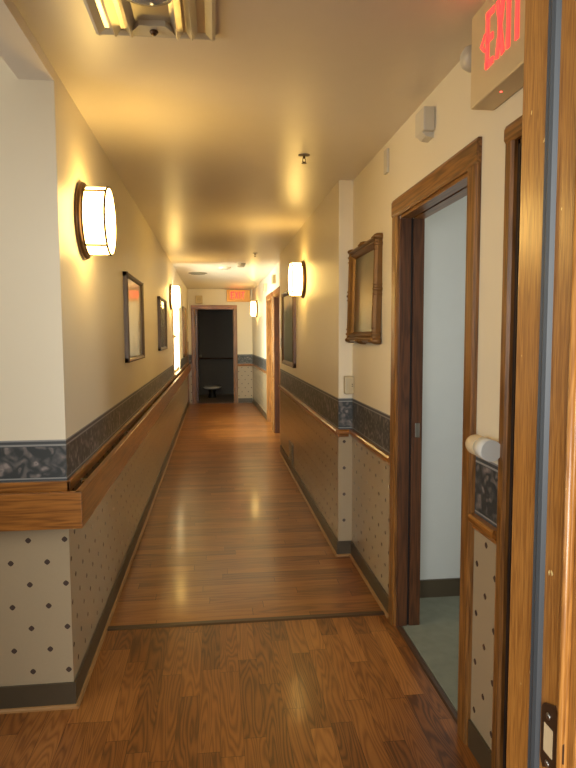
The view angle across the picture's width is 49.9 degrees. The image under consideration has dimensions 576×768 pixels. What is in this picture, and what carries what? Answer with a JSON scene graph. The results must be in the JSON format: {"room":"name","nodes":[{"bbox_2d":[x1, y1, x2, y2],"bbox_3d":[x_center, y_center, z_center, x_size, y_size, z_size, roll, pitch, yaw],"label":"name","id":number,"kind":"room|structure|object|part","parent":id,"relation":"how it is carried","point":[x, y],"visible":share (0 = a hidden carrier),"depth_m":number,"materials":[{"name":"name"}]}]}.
{"room":"nursing home corridor","nodes":[
{"label":"nursing home corridor","id":0,"kind":"room"},
{"bbox_2d":[0,56,43,685],"bbox_3d":[-2.124,-0.051,2.269,2.308,2.700,0.115,-1,5,-7],"label":"wall","id":1,"kind":"structure","parent":0,"point":[21,655],"depth_m":2.35,"materials":[{"name":"paint"}]},
{"bbox_2d":[0,481,70,492],"bbox_3d":[-2.050,0.409,2.249,2.437,0.040,0.014,-1,5,-7],"label":"trim","id":2,"kind":"structure","parent":1,"relation":"attached to","point":[39,486],"depth_m":2.37,"materials":[{"name":"brown wood"}]},
{"bbox_2d":[0,682,73,708],"bbox_3d":[-2.054,1.249,2.317,2.423,0.100,0.009,-1,5,-7],"label":"baseboard","id":3,"kind":"structure","parent":1,"relation":"attached to","point":[47,694],"depth_m":2.44,"materials":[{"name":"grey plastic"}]},
{"bbox_2d":[0,704,75,713],"bbox_3d":[-2.048,1.293,2.310,2.432,0.013,0.013,-1,5,-7],"label":"trim","id":4,"kind":"structure","parent":1,"relation":"attached to","point":[66,706],"depth_m":2.43,"materials":[{"name":"brown wood"}]},
{"bbox_2d":[21,70,187,683],"bbox_3d":[-1.558,-0.431,7.842,0.115,2.570,11.080,-1,5,-7],"label":"wall","id":5,"kind":"structure","parent":0,"point":[85,391],"depth_m":2.66,"materials":[{"name":"paint"}]},
{"bbox_2d":[0,0,53,80],"bbox_3d":[-0.829,-1.198,1.454,0.125,0.295,1.620,-1,5,-7],"label":"trim","id":6,"kind":"structure","parent":5,"relation":"attached to","point":[20,50],"depth_m":2.03,"materials":[{"name":"paint"}]},
{"bbox_2d":[74,181,115,259],"bbox_3d":[-0.846,-0.721,2.742,0.128,0.336,0.336,-1,5,-7],"label":"wall sconce","id":7,"kind":"object","parent":5,"relation":"attached to","point":[94,207],"visible":1,"depth_m":2.63,"materials":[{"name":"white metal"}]},
{"bbox_3d":[-0.834,-0.721,2.744,0.104,0.290,0.290,-1,5,-7],"label":"lamp shade","id":8,"kind":"part","parent":7,"relation":"part of","materials":[{"name":"white glass"}]},
{"bbox_2d":[0,308,190,531],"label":"handrail","id":9,"kind":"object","parent":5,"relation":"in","point":[175,320],"depth_m":2.39,"materials":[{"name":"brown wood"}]},
{"bbox_3d":[-2.627,0.084,7.405,2.487,0.141,10.518,-1,5,-7],"label":"handrail","id":10,"kind":"part","parent":9,"relation":"part of","materials":[{"name":"brown wood"}]},
{"bbox_3d":[-1.714,-0.702,9.106,0.105,1.050,1.300,-1,5,-7],"label":"frame","id":11,"kind":"part","parent":9,"relation":"part of","materials":[{"name":"beige plastic"}]},
{"bbox_2d":[67,362,187,490],"bbox_3d":[-1.458,-0.018,7.592,0.014,0.040,10.524,-1,5,-7],"label":"trim","id":12,"kind":"structure","parent":5,"relation":"attached to","point":[76,477],"depth_m":3.27,"materials":[{"name":"brown wood"}]},
{"bbox_2d":[73,399,189,703],"bbox_3d":[-1.485,0.803,7.894,0.009,0.100,10.989,-1,5,-7],"label":"baseboard","id":13,"kind":"structure","parent":5,"relation":"attached to","point":[83,670],"depth_m":3.36,"materials":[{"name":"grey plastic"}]},
{"bbox_2d":[76,404,189,708],"bbox_3d":[-1.473,0.847,7.892,0.013,0.013,11.002,-1,5,-7],"label":"trim","id":14,"kind":"structure","parent":5,"relation":"attached to","point":[90,671],"depth_m":3.39,"materials":[{"name":"brown wood"}]},
{"bbox_2d":[123,271,144,362],"bbox_3d":[-1.082,-0.459,4.381,0.030,0.580,0.880,-1,5,-7],"label":"framed picture","id":15,"kind":"object","parent":5,"relation":"attached to","point":[133,289],"visible":1,"depth_m":4.32,"materials":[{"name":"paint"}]},
{"bbox_2d":[128,279,141,356],"bbox_3d":[-1.091,-0.459,4.380,0.008,0.520,0.820,-1,5,-7],"label":"artwork","id":16,"kind":"object","parent":15,"relation":"attached to","point":[134,285],"depth_m":4.41},
{"bbox_2d":[157,296,167,350],"bbox_3d":[-1.352,-0.646,6.678,0.030,0.550,0.840,-1,5,-7],"label":"framed picture","id":17,"kind":"object","parent":5,"relation":"attached to","point":[161,303],"visible":1,"depth_m":6.66,"materials":[{"name":"paint"}]},
{"bbox_2d":[160,300,165,346],"bbox_3d":[-1.361,-0.645,6.677,0.008,0.490,0.780,-1,5,-7],"label":"artwork","id":18,"kind":"object","parent":17,"relation":"attached to","point":[162,302],"depth_m":6.74},
{"bbox_2d":[169,284,179,309],"bbox_3d":[-1.466,-1.128,8.020,0.128,0.336,0.336,-1,5,-7],"label":"wall sconce","id":19,"kind":"object","parent":5,"relation":"attached to","point":[174,291],"visible":1,"depth_m":7.90,"materials":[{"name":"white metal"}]},
{"bbox_3d":[-1.454,-1.128,8.022,0.104,0.290,0.290,-1,5,-7],"label":"lamp shade","id":20,"kind":"part","parent":19,"relation":"part of","materials":[{"name":"white glass"}]},
{"bbox_2d":[182,306,186,356],"bbox_3d":[-1.906,-0.960,11.416,0.035,0.900,0.900,-1,5,-7],"label":"framed picture","id":21,"kind":"object","parent":5,"relation":"attached to","point":[184,318],"visible":0.97,"depth_m":11.26,"materials":[{"name":"brown wood"}]},
{"bbox_2d":[184,311,185,352],"bbox_3d":[-1.916,-0.960,11.415,0.010,0.780,0.780,-1,5,-7],"label":"artwork","id":22,"kind":"object","parent":21,"relation":"attached to","point":[184,311],"depth_m":11.74},
{"bbox_2d":[187,342,188,400],"bbox_3d":[-2.074,-0.213,12.879,0.020,1.340,0.100,-1,5,-7],"label":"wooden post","id":23,"kind":"object","parent":5,"relation":"attached to","point":[187,342],"visible":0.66,"depth_m":12.84,"materials":[{"name":"brown wood"}]},
{"bbox_2d":[195,309,233,394],"bbox_3d":[-1.753,-0.969,15.372,2.700,2.450,0.200,-1,5,-7],"label":"wall","id":24,"kind":"structure","parent":0,"point":[215,326],"depth_m":15.28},
{"bbox_2d":[199,357,232,358],"bbox_3d":[-1.746,-0.634,15.264,1.120,0.036,0.068,-1,5,-7],"label":"grab bar","id":25,"kind":"object","parent":24,"relation":"attached to","point":[229,357],"visible":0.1,"depth_m":15.23,"materials":[{"name":"brown wood"}]},
{"bbox_2d":[187,289,252,403],"bbox_3d":[-1.458,-0.811,13.369,1.372,2.450,0.100,-1,5,-7],"label":"wall","id":26,"kind":"structure","parent":0,"point":[210,296],"depth_m":13.33,"materials":[{"name":"paint"}]},
{"bbox_2d":[195,296,202,303],"bbox_3d":[-1.894,-1.796,13.163,0.150,0.170,0.052,-1,5,-7],"label":"box","id":27,"kind":"object","parent":26,"relation":"attached to","point":[198,299],"visible":1,"depth_m":13.14,"materials":[{"name":"beige plastic"}]},
{"bbox_2d":[191,305,237,403],"bbox_3d":[-1.634,-0.672,13.779,0.980,2.110,0.968,-1,5,-7],"label":"door frame","id":28,"kind":"structure","parent":26,"relation":"in","point":[194,313],"depth_m":13.31,"materials":[{"name":"brown wood"}]},
{"bbox_3d":[-2.025,-0.592,13.260,0.082,2.035,0.018,-1,5,-7],"label":"casing","id":29,"kind":"part","parent":28,"relation":"part of","materials":[{"name":"brown wood"}]},
{"bbox_3d":[-1.583,-1.649,13.229,0.980,0.075,0.018,-1,5,-7],"label":"head casing","id":30,"kind":"part","parent":28,"relation":"part of","materials":[{"name":"brown wood"}]},
{"bbox_3d":[-1.133,-0.604,13.364,0.082,2.035,0.018,-1,5,-7],"label":"casing","id":31,"kind":"part","parent":28,"relation":"part of","materials":[{"name":"brown wood"}]},
{"bbox_2d":[226,290,249,301],"bbox_3d":[-1.065,-1.889,13.248,0.500,0.255,0.063,-1,5,-7],"label":"exit sign","id":32,"kind":"object","parent":26,"relation":"attached to","point":[232,295],"visible":1,"depth_m":13.22,"materials":[{"name":"red"}]},
{"bbox_2d":[238,398,251,402],"bbox_3d":[-0.929,0.358,13.468,0.311,0.100,0.009,-1,5,-7],"label":"baseboard","id":33,"kind":"structure","parent":26,"relation":"attached to","point":[240,400],"depth_m":13.46,"materials":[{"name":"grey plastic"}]},
{"bbox_2d":[0,394,480,767],"bbox_3d":[-0.628,1.018,6.370,6.200,0.106,18.600,-1,5,-7],"label":"floor","id":34,"kind":"structure","parent":0,"point":[344,692],"depth_m":2.86,"materials":[{"name":"brown wood"}]},
{"bbox_2d":[203,385,221,397],"bbox_3d":[-1.794,0.186,14.650,0.450,0.262,0.585,-1,5,-7],"label":"table","id":35,"kind":"object","parent":34,"relation":"on","point":[212,388],"visible":1,"depth_m":14.56,"materials":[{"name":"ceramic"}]},
{"bbox_3d":[-1.795,0.086,14.643,0.450,0.062,0.585,-1,5,-7],"label":"bowl","id":36,"kind":"part","parent":35,"relation":"part of","materials":[{"name":"ceramic"}]},
{"bbox_2d":[107,611,384,630],"bbox_3d":[-0.198,1.219,3.194,1.437,0.006,0.050,-1,5,-7],"label":"trim","id":37,"kind":"structure","parent":34,"relation":"on","point":[367,613],"depth_m":3.18,"materials":[{"name":"brown wood"}]},
{"bbox_2d":[13,0,486,288],"bbox_3d":[-0.609,-1.594,6.963,1.597,0.120,12.860,-1,5,-7],"label":"ceiling","id":38,"kind":"structure","parent":0,"point":[206,138],"depth_m":2.60,"materials":[{"name":"paint"}]},
{"bbox_2d":[83,0,214,40],"bbox_3d":[-0.406,-1.104,1.825,0.380,0.044,0.380,-1,5,-7],"label":"ceiling light","id":39,"kind":"object","parent":38,"relation":"attached to","point":[178,19],"visible":1,"depth_m":1.89,"materials":[{"name":"white plastic"}]},
{"bbox_3d":[-0.393,-1.092,1.721,0.156,0.036,0.156,-1,5,-7],"label":"lamp shade","id":40,"kind":"part","parent":39,"relation":"part of","materials":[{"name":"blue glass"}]},
{"bbox_3d":[-0.427,-1.119,1.945,0.155,0.018,0.066,-1,5,-7],"label":"panel","id":41,"kind":"part","parent":39,"relation":"part of","materials":[{"name":"white plastic"}]},
{"bbox_3d":[-0.422,-1.104,1.946,0.028,0.016,0.028,-1,5,-7],"label":"knob","id":42,"kind":"part","parent":39,"relation":"part of","materials":[{"name":"brown metal"}]},
{"bbox_2d":[189,272,206,274],"bbox_3d":[-1.423,-1.744,9.774,0.300,0.021,0.300,-1,5,-7],"label":"ceiling vent","id":43,"kind":"object","parent":38,"relation":"in","point":[191,273],"visible":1,"depth_m":9.68,"materials":[{"name":"metal"}]},
{"bbox_2d":[219,266,230,269],"bbox_3d":[-0.914,-1.676,8.951,0.180,0.029,0.180,-1,5,-7],"label":"smoke detector","id":44,"kind":"object","parent":38,"relation":"attached to","point":[223,267],"visible":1,"depth_m":8.90,"materials":[{"name":"white plastic"}]},
{"bbox_2d":[236,263,245,266],"bbox_3d":[-0.647,-1.630,8.481,0.130,0.049,0.130,-1,5,-7],"label":"smoke detector","id":45,"kind":"object","parent":38,"relation":"attached to","point":[237,264],"visible":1,"depth_m":8.43,"materials":[{"name":"white plastic"}]},
{"bbox_2d":[298,153,309,163],"bbox_3d":[0.088,-1.230,3.385,0.064,0.045,0.064,-1,5,-7],"label":"sprinkler head","id":46,"kind":"object","parent":38,"relation":"attached to","point":[303,155],"visible":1,"depth_m":3.38},
{"bbox_2d":[252,180,352,540],"bbox_3d":[-0.124,-0.511,8.772,0.207,2.570,9.560,-1,5,-7],"label":"wall","id":47,"kind":"structure","parent":0,"point":[322,460],"depth_m":4.68,"materials":[{"name":"paint"}]},
{"bbox_2d":[251,300,257,316],"bbox_3d":[-0.669,-1.482,12.177,0.128,0.336,0.336,-1,5,-7],"label":"wall sconce","id":48,"kind":"object","parent":47,"relation":"attached to","point":[254,304],"visible":1,"depth_m":12.05,"materials":[{"name":"white glass"}]},
{"bbox_3d":[-0.681,-1.482,12.175,0.104,0.290,0.290,-1,5,-7],"label":"lamp shade","id":49,"kind":"part","parent":48,"relation":"part of","materials":[{"name":"white glass"}]},
{"bbox_2d":[252,364,265,373],"bbox_3d":[-0.572,-0.302,11.978,0.026,0.052,2.922,-1,5,-8],"label":"trim","id":50,"kind":"structure","parent":47,"relation":"attached to","point":[253,365],"depth_m":11.64,"materials":[{"name":"brown wood"}]},
{"bbox_2d":[253,399,266,419],"bbox_3d":[-0.560,0.470,12.040,0.009,0.100,2.921,-1,5,-8],"label":"baseboard","id":51,"kind":"structure","parent":47,"relation":"attached to","point":[255,403],"depth_m":11.75,"materials":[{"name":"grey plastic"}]},
{"bbox_2d":[266,292,272,429],"bbox_3d":[-0.236,-0.384,10.001,0.148,2.122,1.044,-1,5,-7],"label":"door","id":52,"kind":"structure","parent":47,"relation":"in","point":[269,298],"depth_m":10.39,"materials":[{"name":"brown wood"}]},
{"bbox_3d":[-0.356,-0.377,10.472,0.018,2.036,0.086,-1,5,-7],"label":"casing","id":53,"kind":"part","parent":52,"relation":"part of","materials":[{"name":"brown wood"}]},
{"bbox_3d":[-0.304,-1.397,9.913,0.018,0.086,1.044,-1,5,-7],"label":"head casing","id":54,"kind":"part","parent":52,"relation":"part of","materials":[{"name":"brown wood"}]},
{"bbox_3d":[-0.244,-0.302,9.523,0.018,2.036,0.086,-1,5,-7],"label":"casing","id":55,"kind":"part","parent":52,"relation":"part of","materials":[{"name":"brown wood"}]},
{"bbox_2d":[271,275,275,283],"bbox_3d":[-0.208,-1.511,8.926,0.052,0.120,0.160,-1,5,-7],"label":"box","id":56,"kind":"object","parent":47,"relation":"attached to","point":[273,277],"visible":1,"depth_m":8.85,"materials":[{"name":"beige plastic"}]},
{"bbox_2d":[273,286,280,443],"bbox_3d":[-0.092,-0.287,8.784,0.148,2.122,1.024,-1,5,-7],"label":"door","id":57,"kind":"structure","parent":47,"relation":"in","point":[276,293],"depth_m":9.18,"materials":[{"name":"brown wood"}]},
{"bbox_3d":[-0.211,-0.280,9.244,0.018,2.036,0.086,-1,5,-7],"label":"casing","id":58,"kind":"part","parent":57,"relation":"part of","materials":[{"name":"brown wood"}]},
{"bbox_3d":[-0.161,-1.301,8.695,0.018,0.086,1.024,-1,5,-7],"label":"head casing","id":59,"kind":"part","parent":57,"relation":"part of","materials":[{"name":"brown wood"}]},
{"bbox_3d":[-0.102,-0.207,8.315,0.018,2.036,0.086,-1,5,-7],"label":"casing","id":60,"kind":"part","parent":57,"relation":"part of","materials":[{"name":"brown wood"}]},
{"bbox_2d":[281,290,295,367],"bbox_3d":[0.002,-0.598,6.639,0.035,0.800,1.050,-1,5,-7],"label":"framed picture","id":61,"kind":"object","parent":47,"relation":"attached to","point":[288,303],"visible":0.82,"depth_m":6.62,"materials":[{"name":"brown paint"}]},
{"bbox_2d":[284,295,292,362],"bbox_3d":[0.012,-0.598,6.640,0.010,0.710,0.960,-1,5,-7],"label":"artwork","id":62,"kind":"object","parent":61,"relation":"attached to","point":[288,348],"depth_m":6.68},
{"bbox_2d":[289,440,292,465],"bbox_3d":[0.040,0.726,6.532,0.018,0.227,0.268,-1,5,-7],"label":"outlet cover","id":63,"kind":"object","parent":47,"relation":"attached to","point":[290,443],"visible":1,"depth_m":6.53,"materials":[{"name":"metal"}]},
{"bbox_2d":[288,260,305,297],"bbox_3d":[0.078,-0.937,5.540,0.128,0.336,0.336,-1,5,-7],"label":"wall sconce","id":64,"kind":"object","parent":47,"relation":"attached to","point":[297,271],"visible":1,"depth_m":5.42,"materials":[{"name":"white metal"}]},
{"bbox_2d":[278,385,338,437],"bbox_3d":[0.107,0.182,5.862,0.026,0.052,3.686,-1,5,-7],"label":"trim","id":65,"kind":"structure","parent":47,"relation":"attached to","point":[328,425],"depth_m":4.98,"materials":[{"name":"brown wood"}]},
{"bbox_2d":[279,452,349,556],"bbox_3d":[0.153,0.996,5.933,0.105,0.013,3.682,-1,5,-7],"label":"trim","id":66,"kind":"structure","parent":47,"relation":"attached to","point":[299,488],"depth_m":4.94,"materials":[{"name":"brown wood"}]},
{"bbox_2d":[339,429,348,436],"bbox_3d":[0.366,0.324,4.055,0.066,0.052,0.026,-1,5,-7],"label":"trim","id":67,"kind":"structure","parent":47,"relation":"attached to","point":[342,432],"depth_m":4.05,"materials":[{"name":"brown wood"}]},
{"bbox_2d":[344,376,353,393],"bbox_3d":[0.394,0.006,4.018,0.060,0.118,0.056,-1,5,-7],"label":"light switch","id":68,"kind":"object","parent":47,"relation":"attached to","point":[348,380],"visible":1,"depth_m":3.99,"materials":[{"name":"beige plastic"}]},
{"bbox_2d":[352,61,522,749],"bbox_3d":[0.669,-0.010,2.421,0.115,2.570,3.280,-1,5,-7],"label":"wall","id":69,"kind":"structure","parent":0,"point":[411,160],"depth_m":2.34,"materials":[{"name":"paint"}]},
{"bbox_2d":[345,233,382,344],"bbox_3d":[0.435,-0.533,3.620,0.058,0.598,0.682,1,4,-7],"label":"ornate frame","id":70,"kind":"object","parent":69,"relation":"attached to","point":[364,308],"visible":1,"depth_m":3.59,"materials":[{"name":"brown wood"}]},
{"bbox_2d":[354,250,373,331],"bbox_3d":[0.457,-0.533,3.622,0.010,0.460,0.550,1,4,-7],"label":"mirror","id":71,"kind":"object","parent":69,"relation":"attached to","point":[363,260],"depth_m":3.66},
{"bbox_2d":[349,554,387,618],"bbox_3d":[0.467,1.175,3.661,0.013,0.013,0.918,-1,5,-7],"label":"trim","id":72,"kind":"structure","parent":69,"relation":"attached to","point":[350,555],"depth_m":3.59,"materials":[{"name":"brown wood"}]},
{"bbox_2d":[349,429,389,464],"bbox_3d":[0.465,0.359,3.608,0.026,0.052,0.940,-1,5,-7],"label":"trim","id":73,"kind":"structure","parent":69,"relation":"attached to","point":[373,448],"depth_m":3.51,"materials":[{"name":"brown wood"}]},
{"bbox_2d":[280,445,490,767],"bbox_3d":[0.182,0.964,5.781,0.101,0.100,7.606,-1,5,-7],"label":"baseboard","id":74,"kind":"structure","parent":69,"relation":"attached to","point":[477,745],"depth_m":3.72,"materials":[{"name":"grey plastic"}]},
{"bbox_2d":[384,148,388,174],"bbox_3d":[0.503,-1.136,3.161,0.014,0.120,0.060,-1,5,-7],"label":"wall plate","id":75,"kind":"object","parent":69,"relation":"attached to","point":[386,152],"visible":1,"depth_m":3.13,"materials":[{"name":"white plastic"}]},
{"bbox_2d":[415,106,434,142],"bbox_3d":[0.558,-1.071,2.536,0.050,0.142,0.130,-1,5,-7],"label":"alarm box","id":76,"kind":"object","parent":69,"relation":"attached to","point":[425,118],"visible":1,"depth_m":2.48,"materials":[{"name":"white plastic"}]},
{"bbox_2d":[397,626,456,723],"bbox_3d":[0.608,1.252,2.715,0.028,0.009,0.810,-1,5,-7],"label":"trim","id":77,"kind":"structure","parent":69,"relation":"attached to","point":[444,698],"depth_m":2.66,"materials":[{"name":"brown wood"}]},
{"bbox_2d":[388,137,481,745],"bbox_3d":[0.639,0.198,2.636,0.136,2.122,1.004,-1,5,-7],"label":"door frame","id":78,"kind":"structure","parent":69,"relation":"in","point":[458,177],"depth_m":2.98,"materials":[{"name":"brown wood"}]},
{"bbox_3d":[0.527,0.206,3.087,0.018,2.036,0.086,-1,5,-7],"label":"casing","id":79,"kind":"part","parent":78,"relation":"part of","materials":[{"name":"brown wood"}]},
{"bbox_3d":[0.636,0.227,3.040,0.022,0.070,0.008,-1,5,-7],"label":"strike plate","id":80,"kind":"part","parent":78,"relation":"part of","materials":[{"name":"metal"}]},
{"bbox_3d":[0.576,-0.816,2.548,0.018,0.086,1.004,-1,5,-7],"label":"head casing","id":81,"kind":"part","parent":78,"relation":"part of","materials":[{"name":"brown wood"}]},
{"bbox_3d":[0.634,0.278,2.178,0.018,2.036,0.086,-1,5,-7],"label":"casing","id":82,"kind":"part","parent":78,"relation":"part of","materials":[{"name":"brown wood"}]},
{"bbox_2d":[460,44,471,72],"bbox_3d":[0.605,-1.072,2.037,0.072,0.100,0.100,-1,5,-7],"label":"dome","id":83,"kind":"object","parent":69,"relation":"attached to","point":[465,57],"visible":0.4,"depth_m":2.02,"materials":[{"name":"white plastic"}]},
{"bbox_2d":[468,513,496,544],"bbox_3d":[0.647,0.482,2.053,0.026,0.052,0.191,-1,5,-7],"label":"trim","id":84,"kind":"structure","parent":69,"relation":"attached to","point":[482,526],"depth_m":2.04,"materials":[{"name":"brown wood"}]},
{"bbox_2d":[465,434,499,461],"bbox_3d":[0.626,0.201,1.981,0.078,0.067,0.145,-1,5,-7],"label":"wall fitting","id":85,"kind":"object","parent":69,"relation":"attached to","point":[488,449],"visible":0.99,"depth_m":1.91,"materials":[{"name":"beige plastic"}]},
{"bbox_2d":[470,0,524,110],"bbox_3d":[0.634,-0.989,1.749,0.083,0.285,0.400,-1,5,-7],"label":"exit sign","id":86,"kind":"object","parent":69,"relation":"attached to","point":[498,27],"visible":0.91,"depth_m":1.78,"materials":[{"name":"red"}]},
{"bbox_2d":[491,115,521,767],"bbox_3d":[0.774,0.306,1.480,0.133,2.090,0.942,-1,5,-7],"label":"door frame","id":87,"kind":"structure","parent":69,"relation":"in","point":[513,131],"depth_m":1.88,"materials":[{"name":"brown wood"}]},
{"bbox_3d":[0.712,-0.708,1.392,0.018,0.054,0.942,-1,5,-7],"label":"head casing","id":88,"kind":"part","parent":87,"relation":"part of","materials":[{"name":"brown wood"}]},
{"bbox_2d":[420,196,466,579],"bbox_3d":[1.704,-0.066,3.523,2.198,2.500,0.100,-1,5,-7],"label":"wall","id":89,"kind":"structure","parent":0,"point":[445,230],"depth_m":3.38,"materials":[{"name":"grey paint"}]},
{"bbox_2d":[420,578,459,597],"bbox_3d":[1.716,1.129,3.562,2.198,0.099,0.013,-1,5,-7],"label":"baseboard","id":90,"kind":"structure","parent":89,"relation":"attached to","point":[446,587],"depth_m":3.45,"materials":[{"name":"brown plastic"}]},
{"bbox_3d":[-1.136,0.075,0.630,3.887,2.700,0.140,-1,5,-7],"label":"wall","id":91,"kind":"structure","parent":0,"visible":0},
{"bbox_2d":[506,0,575,767],"bbox_3d":[-0.126,0.360,0.773,1.120,2.100,0.176,-1,5,-7],"label":"door","id":92,"kind":"structure","parent":91,"relation":"in","point":[541,712],"depth_m":0.79,"materials":[{"name":"brown wood"}]},
{"bbox_3d":[0.336,0.454,0.787,0.003,0.098,0.050,-1,5,-7],"label":"strike plate","id":93,"kind":"part","parent":92,"relation":"part of","materials":[{"name":"brown metal"}]},
{"bbox_3d":[0.392,0.360,0.753,0.096,2.100,0.016,-1,5,-7],"label":"casing","id":94,"kind":"part","parent":92,"relation":"part of","materials":[{"name":"brown wood"}]}
]}

